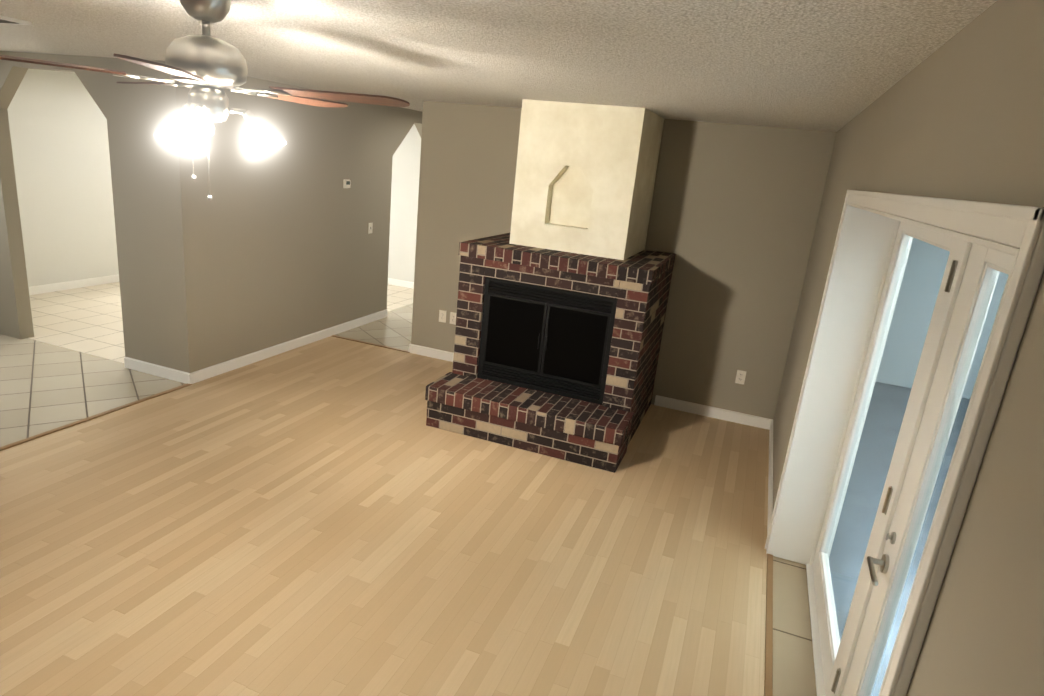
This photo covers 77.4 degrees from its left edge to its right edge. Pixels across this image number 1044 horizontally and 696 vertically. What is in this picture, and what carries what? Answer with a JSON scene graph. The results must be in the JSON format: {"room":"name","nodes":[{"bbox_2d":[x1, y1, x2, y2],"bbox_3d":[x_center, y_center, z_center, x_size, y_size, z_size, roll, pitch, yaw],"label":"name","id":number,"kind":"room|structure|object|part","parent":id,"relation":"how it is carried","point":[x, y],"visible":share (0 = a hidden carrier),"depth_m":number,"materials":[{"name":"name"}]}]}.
{"room":"living room","nodes":[
{"label":"living room","id":0,"kind":"room"},
{"bbox_2d":[7,69,118,286],"bbox_3d":[-6.317,-1.252,4.985,0.120,2.440,11.970,11,17,18],"label":"wall","id":1,"kind":"structure","parent":0,"point":[59,138],"depth_m":7.47,"materials":[{"name":"beige paint"}]},
{"bbox_2d":[28,274,772,534],"bbox_3d":[-2.678,0.635,3.986,7.986,0.096,11.850,11,17,18],"label":"baseboard","id":2,"kind":"structure","parent":1,"relation":"attached to","point":[268,352],"depth_m":5.82,"materials":[{"name":"white wood"}]},
{"bbox_2d":[0,51,177,369],"bbox_3d":[-4.247,-1.220,5.590,3.368,2.440,0.120,11,17,18],"label":"wall","id":3,"kind":"structure","parent":0,"point":[134,114],"depth_m":5.15,"materials":[{"name":"beige paint"}]},
{"bbox_2d":[0,282,413,446],"bbox_3d":[-2.601,0.721,3.979,8.406,0.050,12.090,11,17,18],"label":"floor","id":4,"kind":"structure","parent":0,"point":[44,387],"depth_m":5.57,"materials":[{"name":"tile"}]},
{"bbox_2d":[162,61,422,372],"bbox_3d":[-1.825,-1.418,7.100,0.120,2.440,4.655,11,17,18],"label":"wall","id":5,"kind":"structure","parent":0,"point":[280,245],"depth_m":5.93,"materials":[{"name":"beige paint"}]},
{"bbox_2d":[343,179,350,187],"bbox_3d":[-1.811,-1.700,6.745,0.024,0.090,0.100,11,17,18],"label":"thermostat","id":6,"kind":"object","parent":5,"relation":"attached to","point":[346,183],"visible":1,"depth_m":6.72,"materials":[{"name":"beige plastic"}]},
{"bbox_2d":[368,223,372,233],"bbox_3d":[-1.692,-1.345,7.307,0.023,0.118,0.075,11,17,18],"label":"switch plate","id":7,"kind":"object","parent":5,"relation":"attached to","point":[370,228],"visible":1,"depth_m":7.30,"materials":[{"name":"beige plastic"}]},
{"bbox_2d":[0,336,768,695],"bbox_3d":[-1.547,1.351,2.189,4.510,0.050,9.054,11,17,18],"label":"floor","id":8,"kind":"structure","parent":0,"point":[330,516],"depth_m":3.39,"materials":[{"name":"brown wood"}]},
{"bbox_2d":[0,335,772,695],"bbox_3d":[-0.748,0.798,4.252,4.538,0.006,4.534,11,17,18],"label":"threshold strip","id":9,"kind":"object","parent":8,"relation":"on","point":[768,691],"depth_m":3.49,"materials":[{"name":"brown"}]},
{"bbox_2d":[425,99,676,472],"bbox_3d":[0.340,-0.611,5.091,1.510,2.438,1.551,11,17,18],"label":"fireplace","id":10,"kind":"object","parent":8,"relation":"on","point":[563,290],"visible":1,"depth_m":4.82,"materials":[{"name":"brick"}]},
{"bbox_2d":[388,124,420,281],"bbox_3d":[-0.319,-1.835,9.042,8.286,2.440,0.120,11,17,18],"label":"wall","id":11,"kind":"structure","parent":0,"point":[404,201],"depth_m":9.46,"materials":[{"name":"beige paint"}]},
{"bbox_2d":[0,0,996,131],"bbox_3d":[-2.359,-1.681,3.275,8.406,0.100,12.090,11,17,18],"label":"ceiling","id":12,"kind":"structure","parent":0,"point":[830,65],"depth_m":2.65,"materials":[{"name":"white paint"}]},
{"bbox_2d":[0,15,31,24],"bbox_3d":[-2.646,-1.593,3.089,0.220,0.019,0.470,11,17,18],"label":"ceiling vent","id":13,"kind":"object","parent":12,"relation":"in","point":[7,20],"visible":1,"depth_m":3.22,"materials":[{"name":"white metal"}]},
{"bbox_2d":[0,0,409,199],"bbox_3d":[-1.025,-0.843,2.225,1.309,0.654,1.271,11,17,18],"label":"ceiling fan","id":14,"kind":"object","parent":12,"relation":"hanging from","point":[206,67],"visible":1,"depth_m":2.09,"materials":[{"name":"silver metal"}]},
{"bbox_3d":[-1.046,-0.836,2.193,0.541,0.654,0.523,11,17,18],"label":"motor","id":15,"kind":"part","parent":14,"relation":"part of","materials":[{"name":"silver metal"}]},
{"bbox_2d":[411,101,836,418],"bbox_3d":[0.634,-0.805,5.852,3.526,2.440,0.120,11,17,18],"label":"wall","id":16,"kind":"structure","parent":0,"point":[734,212],"depth_m":5.50,"materials":[{"name":"beige paint"}]},
{"bbox_2d":[439,310,445,322],"bbox_3d":[-0.789,-0.314,6.457,0.075,0.118,0.008,11,17,18],"label":"outlet plate","id":17,"kind":"object","parent":16,"relation":"attached to","point":[442,315],"visible":1,"depth_m":6.46,"materials":[{"name":"beige plastic"}]},
{"bbox_2d":[450,312,455,324],"bbox_3d":[-0.677,-0.292,6.419,0.075,0.118,0.008,11,17,18],"label":"outlet","id":18,"kind":"object","parent":16,"relation":"attached to","point":[452,317],"visible":0.98,"depth_m":6.42,"materials":[{"name":"beige plastic"}]},
{"bbox_2d":[735,370,746,384],"bbox_3d":[1.871,0.251,5.569,0.075,0.118,0.008,11,17,18],"label":"outlet","id":19,"kind":"object","parent":16,"relation":"attached to","point":[740,377],"visible":1,"depth_m":5.57,"materials":[{"name":"beige plastic"}]},
{"bbox_2d":[773,382,969,695],"bbox_3d":[2.727,1.859,1.926,3.802,0.049,11.550,11,17,18],"label":"floor","id":20,"kind":"structure","parent":0,"point":[876,500],"depth_m":3.64,"materials":[{"name":"beige tile"}]},
{"bbox_2d":[773,0,1043,695],"bbox_3d":[1.293,0.285,2.358,0.300,2.440,11.850,11,17,18],"label":"wall","id":21,"kind":"structure","parent":0,"point":[959,115],"depth_m":1.09,"materials":[{"name":"beige paint"}]},
{"bbox_2d":[766,203,1019,695],"bbox_3d":[1.206,0.544,2.284,0.316,1.970,2.454,11,17,18],"label":"french door","id":22,"kind":"structure","parent":21,"relation":"in","point":[865,247],"depth_m":3.22,"materials":[{"name":"white wood"}]},
{"bbox_2d":[812,221,963,695],"bbox_3d":[1.526,0.419,2.820,0.045,1.941,1.170,11,17,18],"label":"door leaf","id":23,"kind":"structure","parent":22,"relation":"attached to","point":[833,654],"depth_m":2.95,"materials":[{"name":"white wood"}]},
{"bbox_3d":[1.538,0.386,2.835,0.006,1.716,0.918,11,17,18],"label":"glass","id":24,"kind":"part","parent":22,"relation":"part of","materials":[{"name":"clear glass"}]},
{"bbox_3d":[1.221,0.555,2.163,0.061,1.678,0.306,11,17,18],"label":"handle","id":25,"kind":"part","parent":22,"relation":"part of","materials":[{"name":"silver metal"}]},
{"bbox_2d":[842,244,1013,695],"bbox_3d":[1.085,0.708,1.681,0.045,1.941,1.170,11,17,18],"label":"door leaf","id":26,"kind":"structure","parent":22,"relation":"attached to","point":[984,263],"depth_m":2.03,"materials":[{"name":"white wood"}]},
{"bbox_2d":[765,190,1043,695],"bbox_3d":[1.066,0.486,2.324,0.026,2.030,2.575,11,17,18],"label":"door frame","id":27,"kind":"structure","parent":21,"relation":"attached to","point":[1020,227],"depth_m":1.02,"materials":[{"name":"white wood"}]},
{"bbox_2d":[875,237,1007,398],"bbox_3d":[4.935,-0.497,6.782,3.414,2.160,0.100,11,17,18],"label":"wall","id":28,"kind":"structure","parent":0,"point":[932,268],"depth_m":7.00,"materials":[{"name":"paint"}]}
]}

